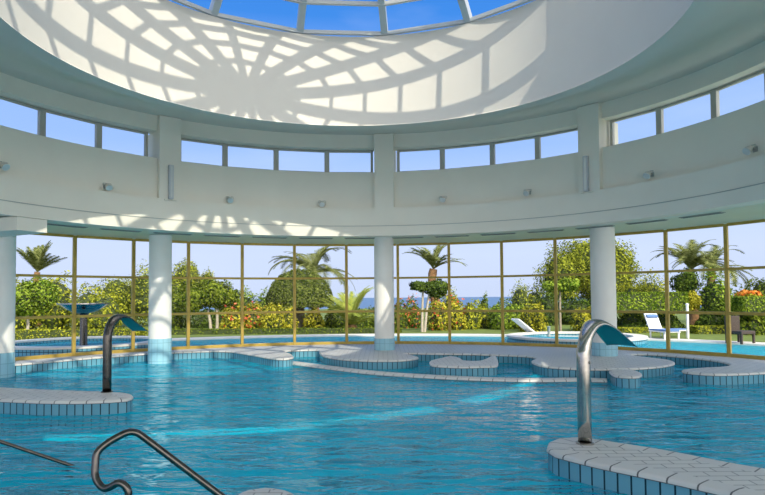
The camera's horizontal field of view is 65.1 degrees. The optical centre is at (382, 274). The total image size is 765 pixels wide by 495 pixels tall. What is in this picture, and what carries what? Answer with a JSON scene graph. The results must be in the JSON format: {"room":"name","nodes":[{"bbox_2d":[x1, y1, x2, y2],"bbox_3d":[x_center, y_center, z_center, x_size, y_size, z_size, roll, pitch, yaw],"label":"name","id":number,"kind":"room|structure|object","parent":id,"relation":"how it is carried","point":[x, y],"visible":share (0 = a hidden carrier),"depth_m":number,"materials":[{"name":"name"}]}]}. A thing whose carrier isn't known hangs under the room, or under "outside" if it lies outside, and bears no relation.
{"room":"indoor swimming pool","nodes":[
{"label":"indoor swimming pool","id":0,"kind":"room"},
{"bbox_2d":[0,0,764,134],"bbox_3d":[-0.582,-4.888,9.380,17.200,2.260,17.200,0,-2,0],"label":"ceiling","id":1,"kind":"structure","parent":0,"point":[537,58],"depth_m":12.99,"materials":[{"name":"paint"}]},
{"bbox_2d":[172,0,533,35],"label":"window","id":2,"kind":"structure","parent":1,"relation":"attached to","point":[215,5],"depth_m":14.03,"materials":[{"name":"silver metal"}]},
{"bbox_2d":[0,100,764,236],"bbox_3d":[-0.562,-2.284,9.282,16.300,1.830,16.300,0,-2,0],"label":"wall","id":3,"kind":"structure","parent":0,"point":[705,157],"depth_m":14.81,"materials":[{"name":"white paint"}]},
{"bbox_2d":[0,96,42,135],"bbox_3d":[-7.867,-3.364,12.652,0.675,0.690,1.340,0,-2,0],"label":"window","id":4,"kind":"structure","parent":3,"relation":"in","point":[40,110],"depth_m":13.23,"materials":[{"name":"grey metal"}]},
{"bbox_2d":[43,109,98,147],"bbox_3d":[-7.198,-3.324,13.848,0.818,0.690,1.140,0,-2,0],"label":"window","id":5,"kind":"structure","parent":3,"relation":"in","point":[45,111],"depth_m":13.88,"materials":[{"name":"grey metal"}]},
{"bbox_2d":[99,123,147,156],"bbox_3d":[-6.412,-3.293,14.831,0.893,0.690,0.940,0,-2,0],"label":"window","id":6,"kind":"structure","parent":3,"relation":"in","point":[100,124],"depth_m":14.86,"materials":[{"name":"grey metal"}]},
{"bbox_2d":[148,115,180,199],"bbox_3d":[-5.677,-2.962,15.529,1.034,2.130,1.083,0,-2,0],"label":"wall pier","id":7,"kind":"object","parent":3,"relation":"attached to","point":[164,144],"visible":0.84,"depth_m":15.16,"materials":[{"name":"white paint"}]},
{"bbox_2d":[164,165,176,200],"bbox_3d":[-5.335,-2.320,15.099,0.300,0.890,0.102,1,-3,-39],"label":"wall lamp","id":8,"kind":"object","parent":7,"relation":"attached to","point":[170,167],"visible":1,"depth_m":15.06,"materials":[{"name":"grey"}]},
{"bbox_2d":[181,138,224,165],"bbox_3d":[-4.853,-3.257,16.112,1.104,0.690,0.743,0,-2,0],"label":"window","id":9,"kind":"structure","parent":3,"relation":"in","point":[182,139],"depth_m":16.27,"materials":[{"name":"grey"}]},
{"bbox_2d":[225,144,275,169],"bbox_3d":[-3.671,-3.243,16.719,1.342,0.690,0.631,0,-2,0],"label":"window","id":10,"kind":"structure","parent":3,"relation":"in","point":[226,145],"depth_m":16.68,"materials":[{"name":"grey"}]},
{"bbox_2d":[276,148,326,171],"bbox_3d":[-2.312,-3.237,17.150,1.430,0.690,0.402,0,-2,0],"label":"window","id":11,"kind":"structure","parent":3,"relation":"in","point":[277,149],"depth_m":17.13,"materials":[{"name":"grey"}]},
{"bbox_2d":[327,151,372,172],"bbox_3d":[-0.941,-3.240,17.338,1.336,0.690,0.152,0,-2,0],"label":"window","id":12,"kind":"structure","parent":3,"relation":"in","point":[328,152],"depth_m":17.32,"materials":[{"name":"grey"}]},
{"bbox_2d":[0,182,764,225],"bbox_3d":[-0.558,-1.653,9.259,15.148,0.015,15.148,0,-2,0],"label":"trim","id":13,"kind":"structure","parent":3,"relation":"attached to","point":[763,182],"depth_m":14.48,"materials":[{"name":"grey"}]},
{"bbox_2d":[374,133,396,207],"bbox_3d":[0.093,-2.939,17.318,0.648,2.130,0.972,0,-2,0],"label":"wall pier","id":14,"kind":"object","parent":3,"relation":"attached to","point":[384,151],"visible":0.92,"depth_m":16.86,"materials":[{"name":"white paint"}]},
{"bbox_2d":[397,147,441,171],"bbox_3d":[1.064,-3.262,17.179,1.296,0.690,0.354,0,-2,0],"label":"window","id":15,"kind":"structure","parent":3,"relation":"in","point":[427,149],"depth_m":17.17,"materials":[{"name":"grey"}]},
{"bbox_2d":[442,142,491,168],"bbox_3d":[2.369,-3.286,16.785,1.365,0.690,0.608,0,-2,0],"label":"window","id":16,"kind":"structure","parent":3,"relation":"in","point":[490,143],"depth_m":16.79,"materials":[{"name":"grey"}]},
{"bbox_2d":[492,136,536,164],"bbox_3d":[3.575,-3.317,16.196,1.128,0.690,0.730,0,-2,0],"label":"window","id":17,"kind":"structure","parent":3,"relation":"in","point":[533,137],"depth_m":16.25,"materials":[{"name":"grey metal"}]},
{"bbox_2d":[537,128,577,158],"bbox_3d":[4.599,-3.353,15.464,1.024,0.690,0.882,0,-2,0],"label":"window","id":18,"kind":"structure","parent":3,"relation":"in","point":[575,129],"depth_m":15.78,"materials":[{"name":"grey metal"}]},
{"bbox_2d":[577,102,617,191],"bbox_3d":[5.325,-3.073,14.792,1.072,2.130,1.054,0,-2,0],"label":"wall pier","id":19,"kind":"object","parent":3,"relation":"attached to","point":[593,131],"visible":0.83,"depth_m":14.43,"materials":[{"name":"white paint"}]},
{"bbox_2d":[581,156,592,193],"bbox_3d":[4.909,-2.423,14.446,0.102,0.890,0.300,2,-3,-43],"label":"wall lamp","id":20,"kind":"object","parent":19,"relation":"attached to","point":[585,158],"visible":1,"depth_m":14.41,"materials":[{"name":"grey"}]},
{"bbox_2d":[610,108,658,145],"bbox_3d":[5.914,-3.416,14.055,0.800,0.690,1.051,0,-2,0],"label":"window","id":21,"kind":"structure","parent":3,"relation":"in","point":[612,133],"depth_m":14.19,"materials":[{"name":"grey metal"}]},
{"bbox_2d":[658,90,713,133],"bbox_3d":[6.577,-3.461,12.969,0.679,0.690,1.216,0,-2,0],"label":"window","id":22,"kind":"structure","parent":3,"relation":"in","point":[660,109],"depth_m":13.12,"materials":[{"name":"grey metal"}]},
{"bbox_2d":[713,69,764,117],"bbox_3d":[7.065,-3.509,11.802,0.462,0.690,1.190,0,-2,0],"label":"window","id":23,"kind":"structure","parent":3,"relation":"in","point":[716,101],"depth_m":12.21,"materials":[{"name":"grey metal"}]},
{"bbox_2d":[0,396,764,494],"bbox_3d":[-0.519,3.376,9.070,22.600,0.240,22.600,0,-2,0],"label":"swimming pool","id":24,"kind":"structure","parent":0,"point":[223,471],"depth_m":11.03,"materials":[{"name":"teal tile"}]},
{"bbox_2d":[0,236,15,387],"bbox_3d":[-8.852,1.152,13.858,0.624,4.650,0.624,0,-2,0],"label":"column","id":25,"kind":"structure","parent":24,"relation":"on","point":[7,244],"depth_m":13.73,"materials":[{"name":"paint"}]},
{"bbox_2d":[0,387,132,489],"bbox_3d":[-6.001,2.643,10.021,4.092,1.340,1.811,0,-2,0],"label":"ledge","id":26,"kind":"object","parent":24,"relation":"on","point":[30,402],"visible":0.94,"depth_m":9.21,"materials":[{"name":"blue tile"}]},
{"bbox_2d":[101,314,148,392],"bbox_3d":[-4.494,1.324,10.351,0.375,1.298,0.850,-1,-2,22],"label":"spout","id":27,"kind":"object","parent":26,"relation":"on","point":[128,321],"visible":1,"depth_m":10.02,"materials":[{"name":"metal"}]},
{"bbox_2d":[147,235,171,405],"bbox_3d":[-6.166,1.235,16.601,0.624,4.650,0.624,0,-2,0],"label":"column","id":28,"kind":"structure","parent":24,"relation":"on","point":[160,246],"depth_m":16.37,"materials":[{"name":"paint"}]},
{"bbox_2d":[239,488,292,494],"bbox_3d":[-1.026,2.531,5.249,0.581,1.130,0.662,0,-2,0],"label":"ledge","id":29,"kind":"object","parent":24,"relation":"on","point":[261,491],"visible":1,"depth_m":5.43,"materials":[{"name":"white tile"}]},
{"bbox_2d":[293,361,607,437],"bbox_3d":[0.795,2.844,14.499,7.783,1.170,4.752,0,-2,0],"label":"pool water","id":30,"kind":"object","parent":24,"relation":"on","point":[563,416],"visible":0.81,"depth_m":12.74,"materials":[{"name":"blue liquid"}]},
{"bbox_2d":[429,356,497,376],"bbox_3d":[2.038,2.749,14.480,1.860,1.340,2.418,0,-2,0],"label":"ledge","id":31,"kind":"object","parent":24,"relation":"on","point":[450,365],"visible":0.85,"depth_m":13.48,"materials":[{"name":"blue tile"}]},
{"bbox_2d":[609,369,642,445],"bbox_3d":[4.891,2.636,12.046,0.716,1.340,1.208,0,-2,0],"label":"ledge","id":32,"kind":"object","parent":24,"relation":"on","point":[626,378],"visible":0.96,"depth_m":11.53,"materials":[{"name":"blue tile"}]},
{"bbox_2d":[547,437,764,494],"bbox_3d":[2.806,2.394,5.158,2.245,1.340,2.858,0,-2,0],"label":"ledge","id":33,"kind":"object","parent":24,"relation":"on","point":[628,469],"visible":0.94,"depth_m":5.47,"materials":[{"name":"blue tile"}]},
{"bbox_2d":[575,319,636,445],"bbox_3d":[2.396,1.129,6.540,0.909,1.298,0.375,1,-3,-40],"label":"spout","id":34,"kind":"object","parent":33,"relation":"on","point":[610,335],"visible":1,"depth_m":6.27,"materials":[{"name":"metal"}]},
{"bbox_2d":[0,41,764,151],"bbox_3d":[-0.576,-4.093,9.350,16.300,0.390,16.300,0,-2,0],"label":"lintel","id":35,"kind":"object","parent":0,"point":[750,61],"visible":0.85,"depth_m":14.80,"materials":[{"name":"white paint"}]},
{"bbox_2d":[0,202,764,244],"bbox_3d":[-0.557,-1.590,9.256,22.600,0.380,22.600,0,-2,0],"label":"ceiling","id":36,"kind":"structure","parent":0,"point":[753,211],"depth_m":16.51,"materials":[{"name":"white paint"}]},
{"bbox_2d":[0,217,46,236],"bbox_3d":[-8.803,-1.037,13.325,3.201,0.335,2.107,0,-2,0],"label":"beam","id":37,"kind":"structure","parent":36,"relation":"attached to","point":[9,226],"depth_m":12.51,"materials":[{"name":"white paint"}]},
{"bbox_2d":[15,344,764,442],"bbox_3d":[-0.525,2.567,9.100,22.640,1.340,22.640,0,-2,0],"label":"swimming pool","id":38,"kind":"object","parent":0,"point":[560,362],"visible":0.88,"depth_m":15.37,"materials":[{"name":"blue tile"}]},
{"bbox_2d":[15,233,76,360],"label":"window","id":39,"kind":"structure","parent":38,"relation":"on","point":[73,276],"depth_m":16.40,"materials":[{"name":"gold metal"}]},
{"bbox_2d":[0,439,145,491],"bbox_3d":[-3.655,1.968,6.331,2.078,0.872,0.658,0,-2,0],"label":"handrail","id":40,"kind":"object","parent":38,"relation":"attached to","point":[3,442],"visible":0.88,"depth_m":6.34,"materials":[{"name":"metal"}]},
{"bbox_2d":[76,235,135,355],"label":"window","id":41,"kind":"structure","parent":38,"relation":"on","point":[133,269],"depth_m":17.43,"materials":[{"name":"gold metal"}]},
{"bbox_2d":[91,428,224,494],"bbox_3d":[-1.228,1.591,3.468,0.810,1.399,0.390,0,-2,0],"label":"handrail","id":42,"kind":"object","parent":38,"relation":"attached to","point":[145,438],"visible":1,"depth_m":3.46,"materials":[{"name":"metal"}]},
{"bbox_2d":[135,239,189,351],"bbox_3d":[-6.637,0.612,18.121,1.363,3.335,0.973,0,-2,0],"label":"window","id":43,"kind":"structure","parent":38,"relation":"on","point":[187,313],"depth_m":18.47,"materials":[{"name":"gold metal"}]},
{"bbox_2d":[190,241,243,348],"bbox_3d":[-5.223,0.632,18.934,1.525,3.335,0.795,0,-2,0],"label":"window","id":44,"kind":"structure","parent":38,"relation":"on","point":[241,312],"depth_m":19.09,"materials":[{"name":"gold metal"}]},
{"bbox_2d":[244,243,295,346],"bbox_3d":[-3.666,0.643,19.538,1.626,3.335,0.568,0,-2,0],"label":"window","id":45,"kind":"structure","parent":38,"relation":"on","point":[257,244],"depth_m":19.62,"materials":[{"name":"gold metal"}]},
{"bbox_2d":[296,244,347,344],"bbox_3d":[-2.008,0.644,19.898,1.710,3.335,0.320,0,-2,0],"label":"window","id":46,"kind":"structure","parent":38,"relation":"on","point":[345,311],"depth_m":19.91,"materials":[{"name":"gold metal"}]},
{"bbox_2d":[348,244,399,343],"bbox_3d":[-0.294,0.634,19.992,1.717,3.335,0.114,0,-2,0],"label":"window","id":47,"kind":"structure","parent":38,"relation":"on","point":[396,245],"depth_m":19.94,"materials":[{"name":"gold metal"}]},
{"bbox_2d":[0,357,764,494],"bbox_3d":[-0.529,2.117,9.117,22.500,0.001,22.500,0,-2,0],"label":"pool water","id":48,"kind":"object","parent":38,"relation":"in","point":[378,462],"visible":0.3,"depth_m":8.48,"materials":[{"name":"blue liquid"}]},
{"bbox_2d":[374,237,394,350],"bbox_3d":[0.050,0.561,17.779,0.604,3.310,0.604,0,-2,0],"label":"column","id":49,"kind":"structure","parent":38,"relation":"on","point":[384,340],"depth_m":17.54,"materials":[{"name":"paint"}]},
{"bbox_2d":[399,243,450,343],"bbox_3d":[1.403,0.615,19.820,1.684,3.335,0.377,0,-2,0],"label":"window","id":50,"kind":"structure","parent":38,"relation":"on","point":[404,244],"depth_m":19.70,"materials":[{"name":"gold metal"}]},
{"bbox_2d":[450,241,504,344],"bbox_3d":[3.053,0.586,19.381,1.645,3.335,0.637,0,-2,0],"label":"window","id":51,"kind":"structure","parent":38,"relation":"on","point":[474,242],"depth_m":19.17,"materials":[{"name":"gold metal"}]},
{"bbox_2d":[503,238,558,346],"bbox_3d":[4.605,0.549,18.696,1.515,3.335,0.860,0,-2,0],"label":"window","id":52,"kind":"structure","parent":38,"relation":"on","point":[538,239],"depth_m":18.39,"materials":[{"name":"gold metal"}]},
{"bbox_2d":[556,235,590,347],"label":"window","id":53,"kind":"structure","parent":38,"relation":"on","point":[586,236],"depth_m":17.97,"materials":[{"name":"gold metal"}]},
{"bbox_2d":[590,227,617,356],"bbox_3d":[5.749,0.436,15.584,0.644,3.310,0.644,0,-2,0],"label":"column","id":54,"kind":"structure","parent":38,"relation":"on","point":[602,239],"depth_m":15.34,"materials":[{"name":"paint"}]},
{"bbox_2d":[615,230,670,352],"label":"window","id":55,"kind":"structure","parent":38,"relation":"on","point":[665,233],"depth_m":16.26,"materials":[{"name":"gold metal"}]},
{"bbox_2d":[667,224,731,356],"bbox_3d":[8.198,0.404,15.567,0.980,3.335,1.289,0,-2,0],"label":"window","id":56,"kind":"structure","parent":38,"relation":"on","point":[725,227],"depth_m":15.03,"materials":[{"name":"gold metal"}]},
{"bbox_2d":[727,219,764,359],"bbox_3d":[9.023,0.348,14.248,0.807,3.335,1.415,0,-2,0],"label":"window","id":57,"kind":"structure","parent":38,"relation":"on","point":[758,357],"depth_m":14.51,"materials":[{"name":"gold metal"}]},
{"bbox_2d":[30,334,764,355],"bbox_3d":[-0.249,2.837,17.145,31.651,1.320,16.099,0,-2,0],"label":"floor","id":58,"kind":"structure","parent":0,"point":[749,348],"depth_m":23.27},
{"bbox_2d":[15,336,147,356],"bbox_3d":[-9.748,2.727,19.514,5.240,1.140,5.240,0,-2,0],"label":"whirlpool","id":59,"kind":"object","parent":58,"relation":"on","point":[22,347],"visible":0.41,"depth_m":18.00,"materials":[{"name":"blue tile"}]},
{"bbox_2d":[56,303,110,345],"bbox_3d":[-9.756,1.643,19.555,1.600,1.430,1.600,0,-2,0],"label":"fountain","id":60,"kind":"object","parent":59,"relation":"in","point":[81,308],"visible":0.84,"depth_m":19.36,"materials":[{"name":"metal"}]},
{"bbox_2d":[66,309,99,312],"bbox_3d":[-9.760,1.118,19.575,1.460,0.280,1.460,0,-2,0],"label":"bowl","id":61,"kind":"object","parent":60,"relation":"on","point":[77,310],"depth_m":19.25,"materials":[{"name":"teal"}]},
{"bbox_2d":[506,331,647,347],"bbox_3d":[6.794,2.682,21.112,4.740,1.100,4.740,0,-2,0],"label":"whirlpool","id":62,"kind":"object","parent":58,"relation":"on","point":[641,341],"visible":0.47,"depth_m":20.14,"materials":[{"name":"blue tile"}]},
{"bbox_2d":[511,318,534,331],"bbox_3d":[5.471,2.085,23.137,0.996,0.805,0.801,0,-2,0],"label":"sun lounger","id":63,"kind":"object","parent":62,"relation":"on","point":[519,322],"visible":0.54,"depth_m":23.05,"materials":[{"name":"white plastic"}]},
{"bbox_2d":[644,313,680,338],"bbox_3d":[9.936,1.831,21.363,0.553,0.892,1.441,0,-2,-6],"label":"sun lounger","id":64,"kind":"object","parent":58,"relation":"on","point":[652,320],"visible":0.88,"depth_m":21.75,"materials":[{"name":"white plastic"}]},
{"bbox_2d":[724,316,754,343],"bbox_3d":[11.327,1.742,18.984,0.600,0.870,0.605,0,-2,-20],"label":"garden chair","id":65,"kind":"object","parent":58,"relation":"on","point":[735,320],"visible":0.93,"depth_m":19.14,"materials":[{"name":"wicker"}]},
{"label":"outside","id":66,"kind":"structure","parent":0,"visible":0},
{"bbox_2d":[200,295,733,309],"bbox_3d":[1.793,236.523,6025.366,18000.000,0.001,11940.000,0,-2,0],"label":"sea","id":67,"kind":"structure","parent":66,"point":[366,302],"depth_m":1342.75,"materials":[{"name":"blue liquid"}]},
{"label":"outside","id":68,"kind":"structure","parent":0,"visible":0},
{"bbox_2d":[37,308,764,341],"bbox_3d":[-0.520,3.284,40.349,189.999,0.370,127.492,0,-2,0],"label":"ground","id":69,"kind":"structure","parent":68,"point":[682,317],"depth_m":26.13,"materials":[{"name":"green plant"}]},
{"bbox_2d":[15,277,62,328],"bbox_3d":[-15.178,1.359,25.921,2.354,2.771,1.794,0,-2,0],"label":"tree","id":70,"kind":"object","parent":69,"relation":"on","point":[30,296],"visible":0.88,"depth_m":25.61,"materials":[{"name":"green plant"}]},
{"bbox_2d":[16,240,66,326],"bbox_3d":[-20.543,0.521,35.699,3.234,5.325,2.805,0,-2,0],"label":"palm tree","id":71,"kind":"object","parent":69,"relation":"on","point":[36,258],"visible":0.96,"depth_m":35.88,"materials":[{"name":"green plant"}]},
{"bbox_2d":[15,270,130,329],"bbox_3d":[-17.431,1.827,31.458,8.430,4.201,4.129,0,-2,0],"label":"shrub","id":72,"kind":"object","parent":69,"relation":"on","point":[113,308],"visible":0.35,"depth_m":30.87,"materials":[{"name":"green plant"}]},
{"bbox_2d":[15,328,147,339],"bbox_3d":[-13.143,2.431,24.127,7.268,0.554,0.832,0,-2,0],"label":"hedge","id":73,"kind":"object","parent":69,"relation":"on","point":[20,334],"visible":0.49,"depth_m":23.80,"materials":[{"name":"green plant"}]},
{"bbox_2d":[94,259,190,326],"bbox_3d":[-13.929,1.214,35.004,5.374,4.242,3.616,0,-2,0],"label":"tree","id":74,"kind":"object","parent":69,"relation":"on","point":[141,285],"visible":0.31,"depth_m":34.14,"materials":[{"name":"green plant"}]},
{"bbox_2d":[171,288,185,328],"bbox_3d":[-10.757,2.113,30.021,2.388,2.888,2.812,0,-2,0],"label":"shrub","id":75,"kind":"object","parent":69,"relation":"on","point":[177,320],"visible":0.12,"depth_m":29.51,"materials":[{"name":"green plant"}]},
{"bbox_2d":[172,257,218,321],"bbox_3d":[-12.022,0.981,36.801,3.630,4.290,2.568,0,-2,0],"label":"tree","id":76,"kind":"object","parent":69,"relation":"on","point":[194,272],"visible":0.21,"depth_m":36.35,"materials":[{"name":"green plant"}]},
{"bbox_2d":[190,307,224,327],"bbox_3d":[-9.427,2.829,32.906,2.938,2.409,2.561,0,-2,0],"label":"shrub","id":77,"kind":"object","parent":69,"relation":"on","point":[201,321],"visible":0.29,"depth_m":32.39,"materials":[{"name":"green plant"}]},
{"bbox_2d":[175,279,245,328],"bbox_3d":[-8.276,1.444,28.950,3.316,2.732,1.784,0,-2,0],"label":"tree","id":78,"kind":"object","parent":69,"relation":"on","point":[210,293],"visible":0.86,"depth_m":28.56,"materials":[{"name":"green plant"}]},
{"bbox_2d":[219,300,265,328],"bbox_3d":[-6.498,2.411,28.241,2.275,2.454,2.405,0,-2,0],"label":"shrub","id":79,"kind":"object","parent":69,"relation":"on","point":[231,321],"visible":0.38,"depth_m":27.80,"materials":[{"name":"yellow plant"}]},
{"bbox_2d":[238,285,292,315],"bbox_3d":[-6.514,2.158,33.773,4.050,3.225,3.335,0,-2,0],"label":"shrub","id":80,"kind":"object","parent":69,"relation":"on","point":[251,296],"visible":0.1,"depth_m":33.29,"materials":[{"name":"green plant"}]},
{"bbox_2d":[258,302,298,327],"bbox_3d":[-4.811,2.334,27.798,1.866,2.263,2.324,0,-2,0],"label":"shrub","id":81,"kind":"object","parent":69,"relation":"on","point":[276,320],"visible":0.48,"depth_m":27.35,"materials":[{"name":"yellow plant"}]},
{"bbox_2d":[171,327,401,334],"bbox_3d":[-4.588,2.613,26.523,10.916,0.576,0.737,0,-2,0],"label":"hedge","id":82,"kind":"object","parent":69,"relation":"on","point":[203,331],"visible":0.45,"depth_m":26.25,"materials":[{"name":"green plant"}]},
{"bbox_2d":[265,268,333,327],"bbox_3d":[-4.116,1.246,29.962,3.498,3.150,3.498,0,-2,0],"label":"tree","id":83,"kind":"object","parent":69,"relation":"on","point":[308,291],"visible":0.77,"depth_m":28.90,"materials":[{"name":"green plant"}]},
{"bbox_2d":[268,246,356,310],"bbox_3d":[-3.947,0.497,33.905,5.104,4.994,5.054,0,-2,0],"label":"palm tree","id":84,"kind":"object","parent":69,"relation":"on","point":[312,265],"visible":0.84,"depth_m":33.75,"materials":[{"name":"green plant"}]},
{"bbox_2d":[302,306,324,327],"bbox_3d":[-3.332,2.631,29.360,1.230,2.398,1.680,0,-2,0],"label":"shrub","id":85,"kind":"object","parent":69,"relation":"on","point":[316,320],"visible":0.41,"depth_m":28.84,"materials":[{"name":"yellow plant"}]},
{"bbox_2d":[324,303,374,327],"bbox_3d":[-1.285,2.731,31.816,3.721,2.771,3.332,0,-2,0],"label":"shrub","id":86,"kind":"object","parent":69,"relation":"on","point":[333,320],"visible":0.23,"depth_m":31.00,"materials":[{"name":"green plant"}]},
{"bbox_2d":[311,285,396,327],"bbox_3d":[-1.371,1.578,27.892,4.080,2.257,3.566,0,-2,0],"label":"palm tree","id":87,"kind":"object","parent":69,"relation":"on","point":[352,305],"visible":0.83,"depth_m":28.27,"materials":[{"name":"green plant"}]},
{"bbox_2d":[394,293,423,328],"bbox_3d":[1.176,2.521,31.136,2.078,3.182,2.782,0,-2,0],"label":"shrub","id":88,"kind":"object","parent":69,"relation":"on","point":[407,319],"visible":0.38,"depth_m":30.69,"materials":[{"name":"green plant"}]},
{"bbox_2d":[408,278,451,331],"bbox_3d":[2.155,1.386,26.964,1.982,2.534,1.267,0,-2,0],"label":"tree","id":89,"kind":"object","parent":69,"relation":"on","point":[435,289],"visible":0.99,"depth_m":26.80,"materials":[{"name":"green plant"}]},
{"bbox_2d":[402,245,466,306],"bbox_3d":[2.972,0.481,33.713,3.836,4.931,3.422,0,-2,0],"label":"palm tree","id":90,"kind":"object","parent":69,"relation":"on","point":[433,260],"visible":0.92,"depth_m":33.82,"materials":[{"name":"green plant"}]},
{"bbox_2d":[423,289,467,330],"bbox_3d":[3.142,2.285,28.933,2.315,3.234,2.598,0,-2,0],"label":"shrub","id":91,"kind":"object","parent":69,"relation":"on","point":[438,321],"visible":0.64,"depth_m":28.43,"materials":[{"name":"yellow plant"}]},
{"bbox_2d":[463,297,490,329],"bbox_3d":[4.702,2.256,29.725,2.209,2.311,2.327,0,-2,0],"label":"shrub","id":92,"kind":"object","parent":69,"relation":"on","point":[475,320],"visible":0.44,"depth_m":29.18,"materials":[{"name":"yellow plant"}]},
{"bbox_2d":[487,298,523,329],"bbox_3d":[6.103,2.260,29.188,2.178,2.394,2.422,0,-2,0],"label":"shrub","id":93,"kind":"object","parent":69,"relation":"on","point":[495,317],"visible":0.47,"depth_m":28.72,"materials":[{"name":"green plant"}]},
{"bbox_2d":[505,279,542,312],"bbox_3d":[9.045,2.115,37.665,2.835,3.980,3.631,0,-2,0],"label":"shrub","id":94,"kind":"object","parent":69,"relation":"on","point":[520,297],"visible":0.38,"depth_m":36.96,"materials":[{"name":"green plant"}]},
{"bbox_2d":[517,302,547,331],"bbox_3d":[6.774,2.276,27.161,1.489,2.177,2.206,0,-2,0],"label":"shrub","id":95,"kind":"object","parent":69,"relation":"on","point":[534,320],"visible":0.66,"depth_m":26.86,"materials":[{"name":"yellow plant"}]},
{"bbox_2d":[542,277,580,330],"bbox_3d":[7.501,1.312,24.918,1.778,2.439,1.049,0,-2,0],"label":"tree","id":96,"kind":"object","parent":69,"relation":"on","point":[565,284],"visible":0.88,"depth_m":24.73,"materials":[{"name":"green plant"}]},
{"bbox_2d":[535,286,590,325],"bbox_3d":[10.368,2.369,33.096,4.378,3.581,3.104,0,-2,0],"label":"shrub","id":97,"kind":"object","parent":69,"relation":"on","point":[548,303],"visible":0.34,"depth_m":32.76,"materials":[{"name":"green plant"}]},
{"bbox_2d":[569,306,590,330],"bbox_3d":[9.222,2.393,27.375,1.591,1.944,2.229,0,-2,0],"label":"shrub","id":98,"kind":"object","parent":69,"relation":"on","point":[580,319],"visible":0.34,"depth_m":26.79,"materials":[{"name":"yellow plant"}]},
{"bbox_2d":[531,238,644,313],"bbox_3d":[13.006,0.113,37.970,7.231,5.760,4.741,0,-2,0],"label":"tree","id":99,"kind":"object","parent":69,"relation":"on","point":[577,260],"visible":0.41,"depth_m":37.04,"materials":[{"name":"green plant"}]},
{"bbox_2d":[617,327,665,332],"bbox_3d":[10.928,2.429,25.424,2.002,0.469,0.734,0,-2,0],"label":"hedge","id":100,"kind":"object","parent":69,"relation":"on","point":[622,329],"visible":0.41,"depth_m":25.14,"materials":[{"name":"green plant"}]},
{"bbox_2d":[616,267,678,319],"bbox_3d":[14.875,1.767,33.712,4.000,4.423,3.710,0,-2,0],"label":"shrub","id":101,"kind":"object","parent":69,"relation":"on","point":[649,287],"visible":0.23,"depth_m":33.39,"materials":[{"name":"green plant"}]},
{"bbox_2d":[617,313,684,327],"bbox_3d":[12.148,2.560,27.307,4.075,2.303,2.345,0,-2,0],"label":"shrub","id":102,"kind":"object","parent":69,"relation":"on","point":[633,322],"visible":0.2,"depth_m":26.85,"materials":[{"name":"green plant"}]},
{"bbox_2d":[616,291,690,313],"bbox_3d":[11.530,1.224,26.468,3.683,1.011,1.171,0,-2,0],"label":"hedge","id":103,"kind":"object","parent":69,"relation":"on","point":[636,301],"visible":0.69,"depth_m":26.00,"materials":[{"name":"green plant"}]},
{"bbox_2d":[669,265,700,292],"bbox_3d":[14.107,0.305,27.968,1.608,1.592,1.528,0,-2,0],"label":"shrub","id":104,"kind":"object","parent":69,"relation":"on","point":[685,281],"visible":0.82,"depth_m":27.51,"materials":[{"name":"green plant"}]},
{"bbox_2d":[650,239,734,324],"bbox_3d":[15.484,0.416,29.846,4.088,4.583,3.806,0,-2,0],"label":"palm tree","id":105,"kind":"object","parent":69,"relation":"on","point":[688,256],"visible":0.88,"depth_m":29.73,"materials":[{"name":"green plant"}]},
{"bbox_2d":[688,290,701,310],"bbox_3d":[13.805,1.206,26.779,0.884,1.071,0.782,0,-2,0],"label":"shrub","id":106,"kind":"object","parent":69,"relation":"on","point":[694,302],"visible":0.64,"depth_m":26.56,"materials":[{"name":"yellow plant"}]},
{"bbox_2d":[689,325,724,333],"bbox_3d":[13.415,2.371,24.519,1.584,0.693,0.935,0,-2,0],"label":"hedge","id":107,"kind":"object","parent":69,"relation":"on","point":[694,329],"visible":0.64,"depth_m":24.16,"materials":[{"name":"green plant"}]},
{"bbox_2d":[690,303,731,324],"bbox_3d":[14.016,2.167,25.366,1.998,1.926,1.666,0,-2,0],"label":"shrub","id":108,"kind":"object","parent":69,"relation":"on","point":[706,319],"visible":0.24,"depth_m":25.09,"materials":[{"name":"green plant"}]},
{"bbox_2d":[670,245,755,289],"bbox_3d":[18.973,0.515,34.478,4.199,4.676,4.313,0,-2,0],"label":"palm tree","id":109,"kind":"object","parent":69,"relation":"on","point":[713,250],"visible":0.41,"depth_m":34.31,"materials":[{"name":"green plant"}]},
{"bbox_2d":[695,266,736,317],"bbox_3d":[15.219,1.390,27.326,1.956,3.526,2.710,0,-2,0],"label":"shrub","id":110,"kind":"object","parent":69,"relation":"on","point":[712,294],"visible":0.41,"depth_m":26.73,"materials":[{"name":"green plant"}]},
{"bbox_2d":[733,277,764,319],"bbox_3d":[17.095,1.613,27.068,3.292,3.506,3.572,0,-2,0],"label":"shrub","id":111,"kind":"object","parent":69,"relation":"on","point":[761,287],"visible":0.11,"depth_m":26.97,"materials":[{"name":"green plant"}]},
{"bbox_2d":[740,315,764,334],"bbox_3d":[15.444,2.453,24.113,3.098,2.017,2.120,0,-2,0],"label":"shrub","id":112,"kind":"object","parent":69,"relation":"on","point":[748,322],"visible":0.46,"depth_m":23.43,"materials":[{"name":"green plant"}]},
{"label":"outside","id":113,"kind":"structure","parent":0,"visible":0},
{"bbox_2d":[730,296,764,311],"bbox_3d":[14.936,1.144,23.467,2.230,0.688,0.932,0,-2,0],"label":"hedge","id":114,"kind":"object","parent":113,"point":[739,303],"visible":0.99,"depth_m":23.10,"materials":[{"name":"green plant"}]},
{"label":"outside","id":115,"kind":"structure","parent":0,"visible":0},
{"bbox_2d":[734,289,762,296],"bbox_3d":[14.939,0.843,24.488,1.162,0.500,0.894,0,-2,0],"label":"shrub","id":116,"kind":"object","parent":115,"point":[743,292],"visible":0.66,"depth_m":24.25,"materials":[{"name":"orange plant"}]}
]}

